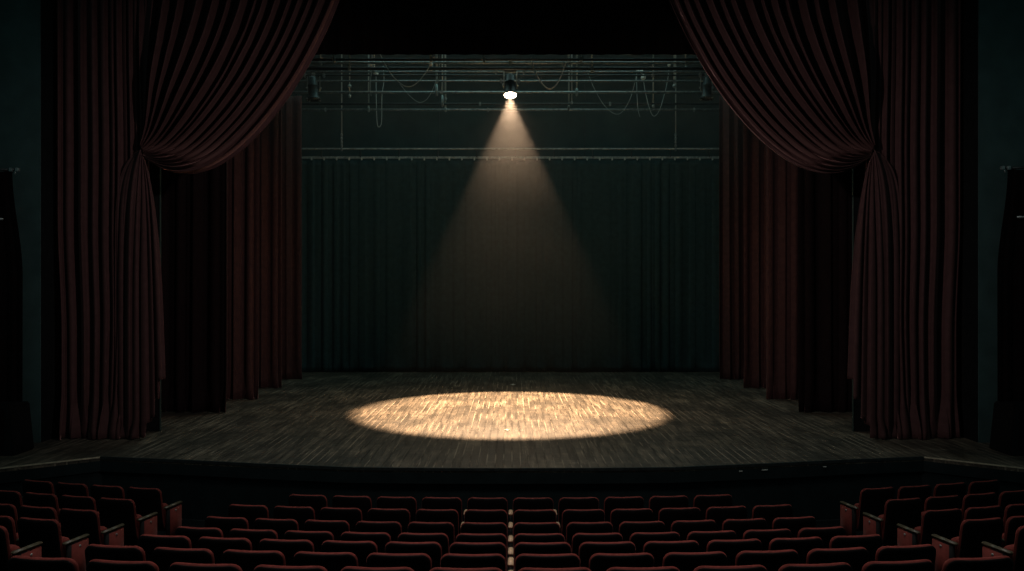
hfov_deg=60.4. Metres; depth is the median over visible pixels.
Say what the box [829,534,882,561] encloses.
seat
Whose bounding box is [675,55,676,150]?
pole
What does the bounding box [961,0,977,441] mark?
trim
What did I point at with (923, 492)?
seat
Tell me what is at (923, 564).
seat
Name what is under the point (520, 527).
seat
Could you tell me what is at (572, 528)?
seat
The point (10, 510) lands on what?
seat
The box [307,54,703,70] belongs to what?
pipe
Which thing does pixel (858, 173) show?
stage curtain
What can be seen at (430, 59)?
pipe
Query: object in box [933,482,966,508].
seat
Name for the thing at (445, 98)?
pole
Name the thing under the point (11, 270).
drape
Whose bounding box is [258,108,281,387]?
curtain
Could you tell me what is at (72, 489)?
seat
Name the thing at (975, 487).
seat
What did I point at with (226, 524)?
seat
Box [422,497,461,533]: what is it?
seat
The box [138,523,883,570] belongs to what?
floor
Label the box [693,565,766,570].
seat
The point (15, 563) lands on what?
seat
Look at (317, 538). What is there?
seat
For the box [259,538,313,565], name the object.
seat
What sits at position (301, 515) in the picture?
seat
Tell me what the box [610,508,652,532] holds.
seat
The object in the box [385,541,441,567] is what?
seat
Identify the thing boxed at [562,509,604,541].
seat
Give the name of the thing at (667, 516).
seat
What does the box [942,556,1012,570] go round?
seat
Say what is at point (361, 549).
seat
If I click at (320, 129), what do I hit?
rig
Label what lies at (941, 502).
seat
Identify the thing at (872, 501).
seat
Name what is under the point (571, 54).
pole
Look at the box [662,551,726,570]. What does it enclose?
seat
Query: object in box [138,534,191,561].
seat
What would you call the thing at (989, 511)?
seat
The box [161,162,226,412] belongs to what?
curtain
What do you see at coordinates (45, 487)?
seat
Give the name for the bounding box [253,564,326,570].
seat
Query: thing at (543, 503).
seat
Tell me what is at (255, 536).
seat
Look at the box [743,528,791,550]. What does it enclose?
seat
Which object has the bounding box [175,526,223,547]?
seat
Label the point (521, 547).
seat
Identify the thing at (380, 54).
cable
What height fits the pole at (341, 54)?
5.411 m
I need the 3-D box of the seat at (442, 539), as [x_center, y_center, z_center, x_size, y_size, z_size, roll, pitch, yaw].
[-0.894,2.864,8.782,0.564,0.900,0.452,0,0,2]
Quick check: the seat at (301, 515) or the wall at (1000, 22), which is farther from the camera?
the wall at (1000, 22)
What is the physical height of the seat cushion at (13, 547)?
0.393 m
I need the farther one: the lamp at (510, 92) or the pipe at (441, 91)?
the pipe at (441, 91)
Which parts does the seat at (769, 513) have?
backrest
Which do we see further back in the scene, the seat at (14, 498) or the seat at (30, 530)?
the seat at (14, 498)
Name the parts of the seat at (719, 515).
backrest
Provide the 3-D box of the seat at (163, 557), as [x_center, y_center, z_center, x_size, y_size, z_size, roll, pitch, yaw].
[-2.582,2.490,7.037,0.564,0.900,0.452,0,0,7]
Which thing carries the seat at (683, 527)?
on the floor at (183, 524)
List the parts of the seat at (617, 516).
backrest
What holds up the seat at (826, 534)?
on the floor at (183, 524)
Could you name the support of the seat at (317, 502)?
on the floor at (183, 524)
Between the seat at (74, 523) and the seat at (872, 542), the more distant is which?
the seat at (74, 523)
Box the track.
[302,54,718,159]
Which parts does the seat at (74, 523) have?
backrest, armrest, panel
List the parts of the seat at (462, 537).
backrest, armrest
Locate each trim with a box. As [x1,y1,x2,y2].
[0,456,100,468]
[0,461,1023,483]
[41,0,58,441]
[100,456,923,470]
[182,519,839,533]
[923,456,1023,468]
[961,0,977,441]
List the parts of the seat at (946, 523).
panel, armrest, backrest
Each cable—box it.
[376,70,383,126]
[380,54,431,86]
[400,64,439,102]
[531,61,565,88]
[589,70,642,113]
[641,64,670,115]
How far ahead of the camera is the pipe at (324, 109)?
25.68 m
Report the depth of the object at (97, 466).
12.78 m
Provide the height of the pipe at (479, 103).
0.110 m
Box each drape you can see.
[0,172,22,400]
[997,170,1023,400]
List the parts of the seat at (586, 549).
backrest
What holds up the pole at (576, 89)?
hanging from the ceiling
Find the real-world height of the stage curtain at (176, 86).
8.506 m
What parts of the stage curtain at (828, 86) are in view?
hanging panel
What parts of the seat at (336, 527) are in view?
backrest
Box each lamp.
[306,73,320,101]
[502,61,517,98]
[699,73,713,100]
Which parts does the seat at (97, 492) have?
backrest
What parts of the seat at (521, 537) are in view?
backrest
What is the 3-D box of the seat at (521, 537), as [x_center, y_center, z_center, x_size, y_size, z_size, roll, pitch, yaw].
[0.296,2.864,8.766,0.564,0.900,0.452,0,0,-1]
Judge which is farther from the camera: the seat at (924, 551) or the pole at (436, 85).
the pole at (436, 85)
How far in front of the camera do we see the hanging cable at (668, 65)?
24.49 m
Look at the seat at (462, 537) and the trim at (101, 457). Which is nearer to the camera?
the seat at (462, 537)
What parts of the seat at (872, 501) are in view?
panel, armrest, backrest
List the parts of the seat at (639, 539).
backrest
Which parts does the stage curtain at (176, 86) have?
hanging panel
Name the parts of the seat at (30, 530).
backrest, armrest, panel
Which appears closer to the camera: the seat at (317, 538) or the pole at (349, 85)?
the seat at (317, 538)
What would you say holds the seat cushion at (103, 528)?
on the seat at (74, 523)
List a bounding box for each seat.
[0,490,22,518]
[0,504,17,532]
[0,516,18,545]
[0,526,42,570]
[8,555,78,570]
[16,517,88,570]
[19,505,60,526]
[22,479,54,498]
[23,492,60,522]
[55,482,88,508]
[59,508,124,545]
[60,495,98,513]
[85,544,145,565]
[86,559,158,570]
[90,485,124,511]
[98,497,157,545]
[127,487,181,545]
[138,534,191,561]
[152,547,214,570]
[168,562,242,570]
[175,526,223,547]
[197,536,251,563]
[205,516,248,537]
[222,549,285,570]
[228,504,268,528]
[229,528,277,550]
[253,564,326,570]
[254,518,298,539]
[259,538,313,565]
[273,506,314,530]
[284,530,333,551]
[288,494,327,519]
[293,551,357,570]
[304,519,349,540]
[320,507,362,531]
[321,540,377,566]
[332,495,371,520]
[340,532,390,552]
[341,566,413,570]
[356,521,401,540]
[366,553,431,570]
[368,508,409,532]
[377,496,416,521]
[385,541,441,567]
[398,533,448,555]
[408,522,454,547]
[416,509,458,539]
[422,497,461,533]
[429,567,501,570]
[440,553,512,570]
[449,542,513,570]
[455,533,512,556]
[460,509,512,553]
[460,522,512,546]
[464,497,512,568]
[513,497,556,521]
[513,509,559,527]
[513,522,559,570]
[514,533,564,546]
[514,542,570,570]
[515,553,579,570]
[518,567,590,570]
[558,497,598,533]
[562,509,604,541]
[566,522,612,552]
[572,533,622,555]
[579,541,635,567]
[589,553,653,570]
[604,496,643,521]
[606,566,679,570]
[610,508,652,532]
[619,521,664,540]
[629,532,679,552]
[643,540,699,566]
[649,495,688,520]
[658,507,700,531]
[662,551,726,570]
[671,520,716,540]
[687,530,736,551]
[693,494,731,519]
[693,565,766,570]
[705,506,746,530]
[706,539,761,565]
[722,518,766,539]
[735,549,798,570]
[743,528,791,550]
[752,504,792,529]
[768,537,822,563]
[772,516,815,537]
[778,562,852,570]
[797,526,845,548]
[806,547,868,570]
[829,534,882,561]
[840,487,894,545]
[862,559,934,570]
[863,498,921,545]
[875,544,935,565]
[897,485,931,511]
[897,508,961,545]
[921,495,960,520]
[931,517,1004,570]
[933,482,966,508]
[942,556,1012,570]
[960,492,997,522]
[963,505,1003,526]
[968,480,999,504]
[981,526,1023,570]
[998,490,1023,519]
[1002,516,1023,547]
[1003,504,1023,532]
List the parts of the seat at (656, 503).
backrest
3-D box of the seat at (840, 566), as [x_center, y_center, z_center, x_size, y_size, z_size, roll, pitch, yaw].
[1.996,2.254,5.905,0.564,0.900,0.452,0,0,-5]
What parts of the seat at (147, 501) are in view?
backrest, armrest, panel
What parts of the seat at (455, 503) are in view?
backrest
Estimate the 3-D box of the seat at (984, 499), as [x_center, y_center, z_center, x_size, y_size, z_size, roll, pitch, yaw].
[5.869,3.050,11.217,0.564,0.900,0.452,0,0,-16]
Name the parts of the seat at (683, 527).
backrest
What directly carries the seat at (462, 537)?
on the floor at (183, 524)
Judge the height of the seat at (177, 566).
0.900 m
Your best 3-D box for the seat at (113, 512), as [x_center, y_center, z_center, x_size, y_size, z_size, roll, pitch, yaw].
[-4.811,3.050,10.951,0.632,0.900,0.452,0,0,13]
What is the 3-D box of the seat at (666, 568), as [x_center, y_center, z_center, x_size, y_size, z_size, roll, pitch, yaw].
[0.867,2.254,5.831,0.564,0.900,0.452,0,0,-2]
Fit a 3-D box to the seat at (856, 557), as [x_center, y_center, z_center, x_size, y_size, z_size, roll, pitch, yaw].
[2.556,2.490,7.034,0.564,0.900,0.452,0,0,-7]
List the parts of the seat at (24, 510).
backrest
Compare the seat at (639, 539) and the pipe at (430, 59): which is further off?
the pipe at (430, 59)
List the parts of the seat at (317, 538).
backrest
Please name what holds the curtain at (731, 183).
on the floor at (552, 419)
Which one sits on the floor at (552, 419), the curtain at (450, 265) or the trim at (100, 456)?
the trim at (100, 456)
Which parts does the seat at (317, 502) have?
backrest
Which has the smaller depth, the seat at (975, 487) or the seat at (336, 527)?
the seat at (336, 527)
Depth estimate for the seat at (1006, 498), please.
11.13 m
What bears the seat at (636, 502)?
on the floor at (183, 524)
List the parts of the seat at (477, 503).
backrest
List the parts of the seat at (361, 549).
backrest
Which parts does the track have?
rail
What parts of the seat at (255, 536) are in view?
backrest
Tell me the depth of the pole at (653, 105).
25.18 m
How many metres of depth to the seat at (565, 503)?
10.92 m
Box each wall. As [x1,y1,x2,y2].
[0,0,40,442]
[978,0,1023,442]
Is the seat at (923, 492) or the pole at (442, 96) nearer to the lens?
the seat at (923, 492)
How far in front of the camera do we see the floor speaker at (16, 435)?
13.58 m
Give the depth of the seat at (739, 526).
9.54 m
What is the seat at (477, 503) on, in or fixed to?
on the floor at (183, 524)
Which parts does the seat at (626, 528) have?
backrest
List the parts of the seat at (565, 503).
backrest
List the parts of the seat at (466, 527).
backrest, armrest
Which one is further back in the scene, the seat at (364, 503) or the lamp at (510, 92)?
the lamp at (510, 92)
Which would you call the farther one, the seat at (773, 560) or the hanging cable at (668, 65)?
the hanging cable at (668, 65)
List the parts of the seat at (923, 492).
backrest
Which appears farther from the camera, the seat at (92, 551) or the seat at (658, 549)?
the seat at (658, 549)
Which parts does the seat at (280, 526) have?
backrest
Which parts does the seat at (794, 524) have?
backrest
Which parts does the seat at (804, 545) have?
backrest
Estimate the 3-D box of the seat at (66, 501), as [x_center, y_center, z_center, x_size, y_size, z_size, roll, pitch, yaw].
[-5.383,3.050,11.088,0.564,0.900,0.452,0,0,14]
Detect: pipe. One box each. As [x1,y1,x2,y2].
[292,54,719,93]
[299,54,711,82]
[302,55,718,111]
[302,102,718,105]
[303,55,704,77]
[305,55,705,73]
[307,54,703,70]
[310,54,700,64]
[312,55,698,61]
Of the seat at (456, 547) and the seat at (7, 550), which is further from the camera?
the seat at (7, 550)
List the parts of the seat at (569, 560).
backrest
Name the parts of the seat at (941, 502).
backrest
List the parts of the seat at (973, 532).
panel, armrest, backrest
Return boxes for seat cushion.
[10,544,19,555]
[62,536,69,557]
[100,526,106,544]
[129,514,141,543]
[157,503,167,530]
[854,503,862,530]
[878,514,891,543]
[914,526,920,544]
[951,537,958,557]
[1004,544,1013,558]
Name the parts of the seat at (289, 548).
backrest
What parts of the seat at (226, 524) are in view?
backrest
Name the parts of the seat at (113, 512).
backrest, armrest, panel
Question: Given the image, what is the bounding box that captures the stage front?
[0,471,1023,529]
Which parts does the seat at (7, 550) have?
backrest, armrest, panel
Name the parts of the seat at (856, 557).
backrest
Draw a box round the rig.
[290,54,721,160]
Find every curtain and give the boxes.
[57,0,339,439]
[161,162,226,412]
[226,135,258,399]
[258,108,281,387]
[282,96,301,378]
[302,159,719,371]
[670,0,960,439]
[719,96,743,378]
[743,123,765,387]
[766,146,797,399]
[798,167,851,412]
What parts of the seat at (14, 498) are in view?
backrest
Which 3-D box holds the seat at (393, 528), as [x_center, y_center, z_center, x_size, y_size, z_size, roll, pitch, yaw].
[-1.461,2.984,9.663,0.564,0.900,0.452,0,0,4]
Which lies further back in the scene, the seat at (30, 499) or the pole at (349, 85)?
the pole at (349, 85)
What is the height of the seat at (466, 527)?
0.900 m
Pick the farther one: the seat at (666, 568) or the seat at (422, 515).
the seat at (422, 515)
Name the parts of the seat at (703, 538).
backrest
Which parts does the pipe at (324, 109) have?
hanging rod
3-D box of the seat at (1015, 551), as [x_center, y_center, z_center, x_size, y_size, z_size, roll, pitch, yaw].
[4.931,2.694,8.448,0.631,0.900,0.452,0,0,-13]
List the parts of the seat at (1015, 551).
panel, armrest, backrest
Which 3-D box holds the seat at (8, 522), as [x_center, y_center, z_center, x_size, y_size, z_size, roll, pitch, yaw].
[-5.462,2.864,9.458,0.564,0.900,0.452,0,0,14]
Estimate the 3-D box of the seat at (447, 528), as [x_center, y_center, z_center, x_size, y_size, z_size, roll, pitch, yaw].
[-0.896,2.984,9.632,0.564,0.900,0.452,0,0,2]
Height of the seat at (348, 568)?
0.900 m
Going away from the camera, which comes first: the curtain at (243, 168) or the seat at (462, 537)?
the seat at (462, 537)
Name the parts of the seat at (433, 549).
backrest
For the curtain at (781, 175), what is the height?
9.189 m
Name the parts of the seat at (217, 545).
backrest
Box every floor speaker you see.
[0,401,33,455]
[989,401,1023,455]
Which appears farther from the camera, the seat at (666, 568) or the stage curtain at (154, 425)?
the stage curtain at (154, 425)
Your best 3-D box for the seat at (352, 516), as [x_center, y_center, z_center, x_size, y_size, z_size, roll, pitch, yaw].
[-2.026,3.050,10.508,0.564,0.900,0.452,0,0,5]
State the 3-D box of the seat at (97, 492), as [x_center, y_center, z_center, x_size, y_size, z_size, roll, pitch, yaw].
[-5.334,3.078,11.775,0.564,0.900,0.452,0,0,14]
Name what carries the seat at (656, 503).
on the floor at (183, 524)
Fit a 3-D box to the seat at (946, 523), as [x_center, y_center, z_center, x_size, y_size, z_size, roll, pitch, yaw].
[4.852,2.984,10.160,0.631,0.900,0.452,0,0,-13]
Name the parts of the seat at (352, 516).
backrest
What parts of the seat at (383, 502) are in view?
backrest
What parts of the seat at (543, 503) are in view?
backrest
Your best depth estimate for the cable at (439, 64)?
22.49 m
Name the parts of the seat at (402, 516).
backrest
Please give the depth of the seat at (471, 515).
10.21 m
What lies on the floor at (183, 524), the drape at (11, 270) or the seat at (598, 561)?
the seat at (598, 561)
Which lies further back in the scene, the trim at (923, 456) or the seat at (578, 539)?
the trim at (923, 456)
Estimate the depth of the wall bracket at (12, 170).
14.33 m
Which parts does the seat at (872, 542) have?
backrest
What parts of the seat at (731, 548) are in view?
backrest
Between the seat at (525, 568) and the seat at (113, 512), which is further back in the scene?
the seat at (113, 512)
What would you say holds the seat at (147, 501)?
on the floor at (183, 524)
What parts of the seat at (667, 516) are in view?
backrest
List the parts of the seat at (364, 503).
backrest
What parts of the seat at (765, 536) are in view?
backrest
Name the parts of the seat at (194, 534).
backrest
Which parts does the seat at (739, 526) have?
backrest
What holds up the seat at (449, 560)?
on the floor at (183, 524)
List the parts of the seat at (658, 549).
backrest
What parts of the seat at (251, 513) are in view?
backrest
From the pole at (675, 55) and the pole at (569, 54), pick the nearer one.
the pole at (569, 54)
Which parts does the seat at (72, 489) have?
backrest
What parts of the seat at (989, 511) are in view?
backrest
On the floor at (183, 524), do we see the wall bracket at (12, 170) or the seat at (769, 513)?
the seat at (769, 513)
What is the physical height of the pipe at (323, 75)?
4.140 m
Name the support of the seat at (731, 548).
on the floor at (183, 524)
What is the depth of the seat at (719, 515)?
10.35 m
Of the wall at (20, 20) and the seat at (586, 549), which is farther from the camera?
the wall at (20, 20)
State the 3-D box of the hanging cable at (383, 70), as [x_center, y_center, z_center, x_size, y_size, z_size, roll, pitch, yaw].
[-3.677,-5.250,24.400,0.275,1.702,0.120,0,0,0]
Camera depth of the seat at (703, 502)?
11.05 m
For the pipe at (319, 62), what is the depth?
20.57 m
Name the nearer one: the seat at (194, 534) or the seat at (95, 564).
the seat at (95, 564)
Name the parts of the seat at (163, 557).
backrest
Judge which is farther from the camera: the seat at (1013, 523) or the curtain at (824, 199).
the curtain at (824, 199)
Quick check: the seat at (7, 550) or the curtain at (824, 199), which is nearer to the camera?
the seat at (7, 550)
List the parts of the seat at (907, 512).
panel, armrest, backrest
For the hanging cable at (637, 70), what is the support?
hanging from the pipe at (441, 91)
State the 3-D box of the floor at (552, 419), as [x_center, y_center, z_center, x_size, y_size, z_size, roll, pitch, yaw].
[0.000,2.630,18.650,22.000,0.060,17.900,0,0,0]
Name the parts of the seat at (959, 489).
backrest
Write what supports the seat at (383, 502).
on the floor at (183, 524)
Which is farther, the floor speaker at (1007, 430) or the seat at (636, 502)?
the floor speaker at (1007, 430)
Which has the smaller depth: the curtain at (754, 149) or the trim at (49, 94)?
the trim at (49, 94)
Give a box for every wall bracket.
[0,168,19,174]
[1000,166,1023,172]
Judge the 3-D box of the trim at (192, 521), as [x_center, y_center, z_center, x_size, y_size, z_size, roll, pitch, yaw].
[0.000,3.503,12.957,12.520,0.050,0.885,0,0,0]
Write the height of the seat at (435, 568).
0.900 m
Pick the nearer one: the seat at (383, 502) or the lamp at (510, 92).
the seat at (383, 502)
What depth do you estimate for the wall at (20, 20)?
14.60 m
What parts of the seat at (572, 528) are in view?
backrest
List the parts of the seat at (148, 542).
backrest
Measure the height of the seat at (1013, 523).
0.900 m
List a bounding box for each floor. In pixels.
[0,371,1023,472]
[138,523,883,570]
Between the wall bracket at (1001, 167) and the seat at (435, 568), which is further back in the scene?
the wall bracket at (1001, 167)
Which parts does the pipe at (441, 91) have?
hanging rod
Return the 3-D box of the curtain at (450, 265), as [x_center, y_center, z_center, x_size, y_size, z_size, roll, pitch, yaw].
[-0.003,-0.623,26.619,14.438,6.423,0.212,0,0,0]
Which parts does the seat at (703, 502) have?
backrest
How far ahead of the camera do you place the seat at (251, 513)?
10.43 m
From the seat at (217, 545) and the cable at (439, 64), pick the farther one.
the cable at (439, 64)
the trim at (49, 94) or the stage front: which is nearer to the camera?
the stage front
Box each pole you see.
[341,54,342,150]
[348,73,350,97]
[367,55,369,111]
[435,83,437,95]
[441,94,443,106]
[444,55,446,111]
[568,54,569,110]
[571,54,572,103]
[575,55,577,95]
[652,78,654,107]
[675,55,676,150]
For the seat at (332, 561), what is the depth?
6.72 m
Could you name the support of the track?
hanging from the ceiling
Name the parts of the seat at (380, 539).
backrest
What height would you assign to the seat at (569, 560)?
0.900 m
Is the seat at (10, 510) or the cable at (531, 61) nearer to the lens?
the seat at (10, 510)
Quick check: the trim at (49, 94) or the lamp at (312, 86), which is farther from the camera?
the lamp at (312, 86)
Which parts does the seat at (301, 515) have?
backrest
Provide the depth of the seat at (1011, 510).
10.20 m
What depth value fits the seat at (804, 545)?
7.82 m
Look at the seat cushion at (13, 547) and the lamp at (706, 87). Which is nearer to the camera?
the seat cushion at (13, 547)
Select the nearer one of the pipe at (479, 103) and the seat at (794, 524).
the seat at (794, 524)
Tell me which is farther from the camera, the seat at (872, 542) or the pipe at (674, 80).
the pipe at (674, 80)
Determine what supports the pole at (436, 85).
hanging from the ceiling
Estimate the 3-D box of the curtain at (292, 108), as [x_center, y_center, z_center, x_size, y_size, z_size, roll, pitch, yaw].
[-6.795,-1.353,24.512,1.896,7.883,0.216,0,0,-1]
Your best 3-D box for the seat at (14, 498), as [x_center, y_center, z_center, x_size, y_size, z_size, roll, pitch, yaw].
[-6.449,3.050,11.388,0.564,0.900,0.452,0,0,17]
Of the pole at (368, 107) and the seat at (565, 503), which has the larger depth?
the pole at (368, 107)
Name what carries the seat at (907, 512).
on the floor at (183, 524)
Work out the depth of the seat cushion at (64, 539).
9.26 m
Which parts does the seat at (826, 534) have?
backrest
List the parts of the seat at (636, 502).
backrest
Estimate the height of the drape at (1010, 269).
4.474 m
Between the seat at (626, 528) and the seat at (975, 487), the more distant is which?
the seat at (975, 487)
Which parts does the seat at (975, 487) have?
backrest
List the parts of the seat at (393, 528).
backrest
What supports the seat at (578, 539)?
on the floor at (183, 524)
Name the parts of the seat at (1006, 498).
backrest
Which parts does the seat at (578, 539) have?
backrest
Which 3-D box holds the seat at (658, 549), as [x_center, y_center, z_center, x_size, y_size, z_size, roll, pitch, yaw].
[1.428,2.694,7.931,0.564,0.900,0.452,0,0,-4]
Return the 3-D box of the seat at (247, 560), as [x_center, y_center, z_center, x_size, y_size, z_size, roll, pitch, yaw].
[-2.019,2.490,6.977,0.564,0.900,0.452,0,0,5]
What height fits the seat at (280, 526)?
0.900 m
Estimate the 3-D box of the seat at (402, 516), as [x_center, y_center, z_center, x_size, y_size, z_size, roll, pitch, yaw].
[-1.462,3.050,10.463,0.564,0.900,0.452,0,0,4]
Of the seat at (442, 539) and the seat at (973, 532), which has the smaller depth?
the seat at (442, 539)
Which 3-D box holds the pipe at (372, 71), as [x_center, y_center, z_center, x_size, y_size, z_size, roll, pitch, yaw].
[0.073,-7.289,21.495,11.483,4.222,0.110,0,0,0]
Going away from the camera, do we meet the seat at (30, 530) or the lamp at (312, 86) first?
the seat at (30, 530)
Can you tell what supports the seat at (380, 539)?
on the floor at (183, 524)
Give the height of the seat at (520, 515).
0.900 m
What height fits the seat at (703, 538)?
0.900 m
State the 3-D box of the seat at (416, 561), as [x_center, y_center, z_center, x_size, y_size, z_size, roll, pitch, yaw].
[-0.890,2.490,6.902,0.564,0.900,0.452,0,0,2]
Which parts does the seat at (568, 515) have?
backrest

